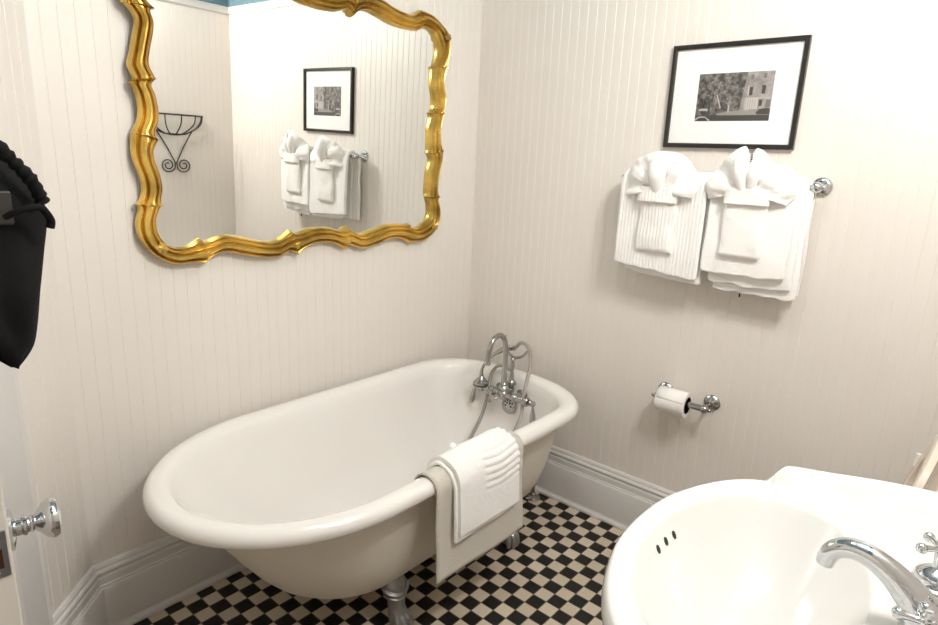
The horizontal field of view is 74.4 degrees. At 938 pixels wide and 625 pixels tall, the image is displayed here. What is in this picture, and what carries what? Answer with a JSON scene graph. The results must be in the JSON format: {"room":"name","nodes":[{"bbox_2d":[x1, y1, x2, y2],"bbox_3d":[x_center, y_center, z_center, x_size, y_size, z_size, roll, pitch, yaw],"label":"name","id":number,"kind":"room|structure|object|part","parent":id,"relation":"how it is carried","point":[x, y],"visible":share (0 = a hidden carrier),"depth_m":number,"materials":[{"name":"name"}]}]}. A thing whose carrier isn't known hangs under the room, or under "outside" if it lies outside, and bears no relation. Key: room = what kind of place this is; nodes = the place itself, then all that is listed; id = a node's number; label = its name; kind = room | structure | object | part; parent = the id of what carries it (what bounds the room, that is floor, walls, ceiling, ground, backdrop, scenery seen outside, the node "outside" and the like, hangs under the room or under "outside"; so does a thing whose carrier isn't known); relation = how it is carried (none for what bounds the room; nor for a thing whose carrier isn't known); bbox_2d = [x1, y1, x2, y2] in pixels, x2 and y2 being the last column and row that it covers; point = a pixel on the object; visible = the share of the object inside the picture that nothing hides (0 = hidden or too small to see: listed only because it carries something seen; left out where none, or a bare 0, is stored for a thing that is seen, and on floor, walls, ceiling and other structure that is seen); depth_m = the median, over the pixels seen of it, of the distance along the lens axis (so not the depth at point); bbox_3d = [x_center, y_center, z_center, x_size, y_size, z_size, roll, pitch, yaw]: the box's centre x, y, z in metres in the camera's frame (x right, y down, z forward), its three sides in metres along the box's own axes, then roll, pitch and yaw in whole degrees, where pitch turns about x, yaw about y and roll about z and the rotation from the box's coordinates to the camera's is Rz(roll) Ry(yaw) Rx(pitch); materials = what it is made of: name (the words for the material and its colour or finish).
{"room":"bathroom","nodes":[
{"label":"bathroom","id":0,"kind":"room"},
{"bbox_2d":[0,0,91,614],"bbox_3d":[-1.103,-0.331,1.394,0.100,2.750,0.300,1,14,-4],"label":"wall","id":1,"kind":"structure","parent":0,"point":[43,377],"depth_m":1.57,"materials":[{"name":"beige paint"}]},
{"bbox_2d":[0,362,52,624],"bbox_3d":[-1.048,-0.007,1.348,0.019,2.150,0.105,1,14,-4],"label":"door","id":2,"kind":"structure","parent":1,"relation":"attached to","point":[15,467],"depth_m":1.46,"materials":[{"name":"white wood"}]},
{"bbox_2d":[0,477,61,624],"bbox_3d":[-0.827,0.148,1.009,0.174,2.008,0.714,-9,18,-39],"label":"door","id":3,"kind":"structure","parent":1,"relation":"in","point":[46,519],"depth_m":0.81,"materials":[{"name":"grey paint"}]},
{"bbox_3d":[-0.595,0.307,0.776,0.026,0.064,0.003,-9,18,-40],"label":"latch plate","id":4,"kind":"part","parent":3,"relation":"part of","materials":[{"name":"silver metal"}]},
{"bbox_3d":[-0.598,0.289,0.854,0.056,0.056,0.056,-9,18,-39],"label":"knob","id":5,"kind":"part","parent":3,"relation":"part of","materials":[{"name":"silver metal"}]},
{"bbox_2d":[52,566,107,624],"bbox_3d":[-1.086,0.885,1.743,0.049,0.226,0.223,1,14,-4],"label":"baseboard","id":6,"kind":"structure","parent":1,"relation":"attached to","point":[85,604],"depth_m":1.75,"materials":[{"name":"white"}]},
{"bbox_2d":[23,0,481,565],"bbox_3d":[-0.556,-0.506,2.189,0.100,2.750,1.665,14,18,39],"label":"wall","id":7,"kind":"structure","parent":0,"point":[160,354],"depth_m":1.90,"materials":[{"name":"beige paint"}]},
{"bbox_2d":[93,534,246,624],"bbox_3d":[-0.553,0.731,2.450,0.049,0.226,1.668,14,18,39],"label":"baseboard","id":8,"kind":"structure","parent":7,"relation":"attached to","point":[143,581],"depth_m":1.95,"materials":[{"name":"white"}]},
{"bbox_2d":[119,0,450,263],"bbox_3d":[-0.498,-0.637,2.078,0.066,0.881,1.243,14,18,39],"label":"wall mirror","id":9,"kind":"object","parent":7,"relation":"attached to","point":[261,128],"visible":1,"depth_m":1.99,"materials":[{"name":"gold metal"}]},
{"bbox_2d":[134,490,623,624],"bbox_3d":[-0.752,1.296,0.827,4.400,0.100,4.700,14,18,39],"label":"floor","id":10,"kind":"structure","parent":0,"point":[555,573],"depth_m":2.10,"materials":[{"name":"tile"}]},
{"bbox_2d":[142,358,578,624],"bbox_3d":[-0.277,0.641,2.126,0.776,0.580,1.524,14,18,39],"label":"clawfoot bathtub","id":11,"kind":"object","parent":10,"relation":"on","point":[318,495],"visible":0.79,"depth_m":2.06,"materials":[{"name":"ceramic"}]},
{"bbox_2d":[414,431,522,584],"bbox_3d":[0.008,0.568,1.876,0.126,0.318,0.401,14,18,39],"label":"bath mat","id":12,"kind":"object","parent":11,"relation":"on","point":[451,557],"visible":0.29,"depth_m":1.78,"materials":[{"name":"beige fabric"}]},
{"bbox_2d":[426,427,519,543],"bbox_3d":[0.013,0.503,1.858,0.157,0.241,0.286,14,18,39],"label":"hand towel","id":13,"kind":"object","parent":12,"relation":"on","point":[483,469],"visible":0.94,"depth_m":1.80,"materials":[{"name":"white fabric"}]},
{"bbox_2d":[468,332,535,439],"bbox_3d":[0.129,0.352,2.516,0.305,0.570,0.220,6,14,12],"label":"tub filler","id":14,"kind":"object","parent":11,"relation":"attached to","point":[504,389],"visible":0.98,"depth_m":2.51,"materials":[{"name":"silver metal"}]},
{"bbox_3d":[0.023,0.341,2.635,0.050,0.101,0.025,14,18,39],"label":"lever handle","id":15,"kind":"part","parent":14,"relation":"part of","materials":[{"name":"silver metal"}]},
{"bbox_3d":[0.099,0.333,2.536,0.073,0.073,0.045,14,18,39],"label":"diverter handle","id":16,"kind":"part","parent":14,"relation":"part of","materials":[{"name":"silver metal"}]},
{"bbox_3d":[0.112,0.204,2.457,0.048,0.256,0.152,14,18,39],"label":"gooseneck spout","id":17,"kind":"part","parent":14,"relation":"part of","materials":[{"name":"silver metal"}]},
{"bbox_3d":[0.167,0.387,2.578,0.074,0.074,0.014,14,18,39],"label":"overflow plate","id":18,"kind":"part","parent":14,"relation":"part of","materials":[{"name":"silver metal"}]},
{"bbox_3d":[0.249,0.398,2.446,0.034,0.100,0.025,14,18,39],"label":"lever handle","id":19,"kind":"part","parent":14,"relation":"part of","materials":[{"name":"silver metal"}]},
{"bbox_2d":[525,483,539,501],"bbox_3d":[0.273,0.570,2.641,0.068,0.515,0.120,14,18,39],"label":"supply pipe","id":20,"kind":"object","parent":10,"relation":"on","point":[532,496],"visible":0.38,"depth_m":2.71,"materials":[{"name":"silver metal"}]},
{"bbox_2d":[601,466,937,624],"bbox_3d":[0.525,0.810,0.991,0.648,0.869,0.896,14,18,39],"label":"pedestal sink","id":21,"kind":"object","parent":10,"relation":"on","point":[733,551],"visible":0.95,"depth_m":1.10,"materials":[{"name":"white ceramic"}]},
{"bbox_2d":[816,532,937,624],"bbox_3d":[0.574,0.380,0.852,0.176,0.108,0.269,14,18,39],"label":"sink faucet","id":22,"kind":"object","parent":21,"relation":"attached to","point":[914,594],"visible":1,"depth_m":0.84,"materials":[{"name":"silver metal"}]},
{"bbox_3d":[0.550,0.368,0.739,0.057,0.026,0.058,-1,14,-14],"label":"cross handle","id":23,"kind":"part","parent":22,"relation":"part of","materials":[{"name":"silver metal"}]},
{"bbox_3d":[0.681,0.337,0.887,0.058,0.026,0.058,-10,19,-41],"label":"cross handle","id":24,"kind":"part","parent":22,"relation":"part of","materials":[{"name":"silver metal"}]},
{"bbox_2d":[902,436,937,491],"bbox_3d":[1.070,0.696,1.641,0.697,0.821,0.460,14,18,39],"label":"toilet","id":25,"kind":"object","parent":10,"relation":"on","point":[923,474],"visible":0.2,"depth_m":1.48,"materials":[{"name":"white ceramic"}]},
{"bbox_3d":[1.126,0.507,1.551,0.115,0.405,0.364,14,18,39],"label":"lid","id":26,"kind":"part","parent":25,"relation":"part of","materials":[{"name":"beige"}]},
{"bbox_2d":[467,0,937,492],"bbox_3d":[0.852,-0.435,2.150,2.100,2.750,0.100,14,18,39],"label":"wall","id":27,"kind":"structure","parent":0,"point":[841,376],"depth_m":2.17,"materials":[{"name":"beige paint"}]},
{"bbox_2d":[535,445,674,530],"bbox_3d":[0.752,0.799,2.402,2.104,0.226,0.049,14,18,39],"label":"baseboard","id":28,"kind":"structure","parent":27,"relation":"attached to","point":[611,496],"depth_m":2.58,"materials":[{"name":"white wood"}]},
{"bbox_2d":[651,382,719,413],"bbox_3d":[0.780,0.315,2.243,0.234,0.060,0.090,14,18,39],"label":"toilet paper holder","id":29,"kind":"object","parent":27,"relation":"attached to","point":[711,402],"visible":0.54,"depth_m":2.20,"materials":[{"name":"silver metal"}]},
{"bbox_3d":[0.714,0.298,2.298,0.060,0.060,0.090,14,18,39],"label":"wall post","id":30,"kind":"part","parent":29,"relation":"part of","materials":[{"name":"silver metal"}]},
{"bbox_2d":[654,385,692,417],"bbox_3d":[0.741,0.323,2.240,0.106,0.094,0.093,14,18,39],"label":"toilet paper roll","id":31,"kind":"object","parent":29,"relation":"on","point":[669,400],"visible":0.95,"depth_m":2.21,"materials":[{"name":"white paper"}]},
{"bbox_3d":[0.846,0.331,2.189,0.060,0.060,0.090,14,18,39],"label":"wall post","id":32,"kind":"part","parent":29,"relation":"part of","materials":[{"name":"silver metal"}]},
{"bbox_2d":[622,174,832,196],"bbox_3d":[0.822,-0.435,2.050,0.672,0.060,0.086,14,18,39],"label":"towel bar","id":33,"kind":"object","parent":27,"relation":"attached to","point":[822,186],"visible":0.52,"depth_m":1.87,"materials":[{"name":"silver metal"}]},
{"bbox_2d":[614,169,712,284],"bbox_3d":[0.685,-0.307,2.161,0.320,0.371,0.113,14,18,39],"label":"bath towel","id":34,"kind":"object","parent":33,"relation":"hanging from","point":[683,264],"visible":0.4,"depth_m":2.10,"materials":[{"name":"white fabric"}]},
{"bbox_2d":[626,151,699,253],"bbox_3d":[0.633,-0.372,2.090,0.270,0.337,0.089,14,18,39],"label":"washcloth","id":35,"kind":"object","parent":34,"relation":"attached to","point":[659,178],"visible":1,"depth_m":2.08,"materials":[{"name":"white fabric"}]},
{"bbox_2d":[700,176,810,290],"bbox_3d":[0.910,-0.253,1.970,0.281,0.369,0.120,14,18,39],"label":"bath towel","id":36,"kind":"object","parent":33,"relation":"hanging from","point":[774,269],"visible":0.44,"depth_m":1.91,"materials":[{"name":"white fabric"}]},
{"bbox_2d":[706,146,798,259],"bbox_3d":[0.853,-0.335,1.900,0.275,0.340,0.078,14,18,39],"label":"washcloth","id":37,"kind":"object","parent":36,"relation":"attached to","point":[748,186],"visible":1,"depth_m":1.89,"materials":[{"name":"white fabric"}]},
{"bbox_2d":[712,182,815,300],"bbox_3d":[0.933,-0.230,1.968,0.262,0.377,0.054,14,18,39],"label":"hand towel","id":38,"kind":"object","parent":33,"relation":"hanging from","point":[802,244],"visible":0.18,"depth_m":1.91,"materials":[{"name":"white fabric"}]},
{"bbox_3d":[1.052,-0.377,1.858,0.060,0.060,0.086,14,18,39],"label":"wall post","id":39,"kind":"part","parent":33,"relation":"part of","materials":[{"name":"silver metal"}]},
{"bbox_2d":[663,35,812,149],"bbox_3d":[0.854,-0.705,2.010,0.423,0.331,0.018,14,18,39],"label":"framed photograph","id":40,"kind":"object","parent":27,"relation":"attached to","point":[748,93],"visible":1,"depth_m":2.00,"materials":[{"name":"black"}]},
{"bbox_2d":[694,70,775,120],"bbox_3d":[0.859,-0.701,2.008,0.238,0.150,0.001,14,18,39],"label":"print","id":41,"kind":"object","parent":40,"relation":"attached to","point":[719,95],"depth_m":2.00,"materials":[{"name":"grey paper"}]},
{"bbox_3d":[-0.554,-0.380,0.592,0.030,0.060,0.024,14,18,39],"label":"coat hook","id":42,"kind":"object","parent":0,"visible":0},
{"bbox_2d":[0,140,55,368],"bbox_3d":[-0.535,-0.146,0.623,0.092,0.449,0.182,14,18,39],"label":"drawstring bag","id":43,"kind":"object","parent":42,"relation":"hanging from","point":[25,219],"visible":1,"depth_m":0.68,"materials":[{"name":"black fabric"}]},
{"bbox_3d":[-0.467,-0.102,0.661,0.021,0.029,0.051,10,16,27],"label":"cord","id":44,"kind":"part","parent":43,"relation":"part of","materials":[{"name":"black fabric"}]}
]}

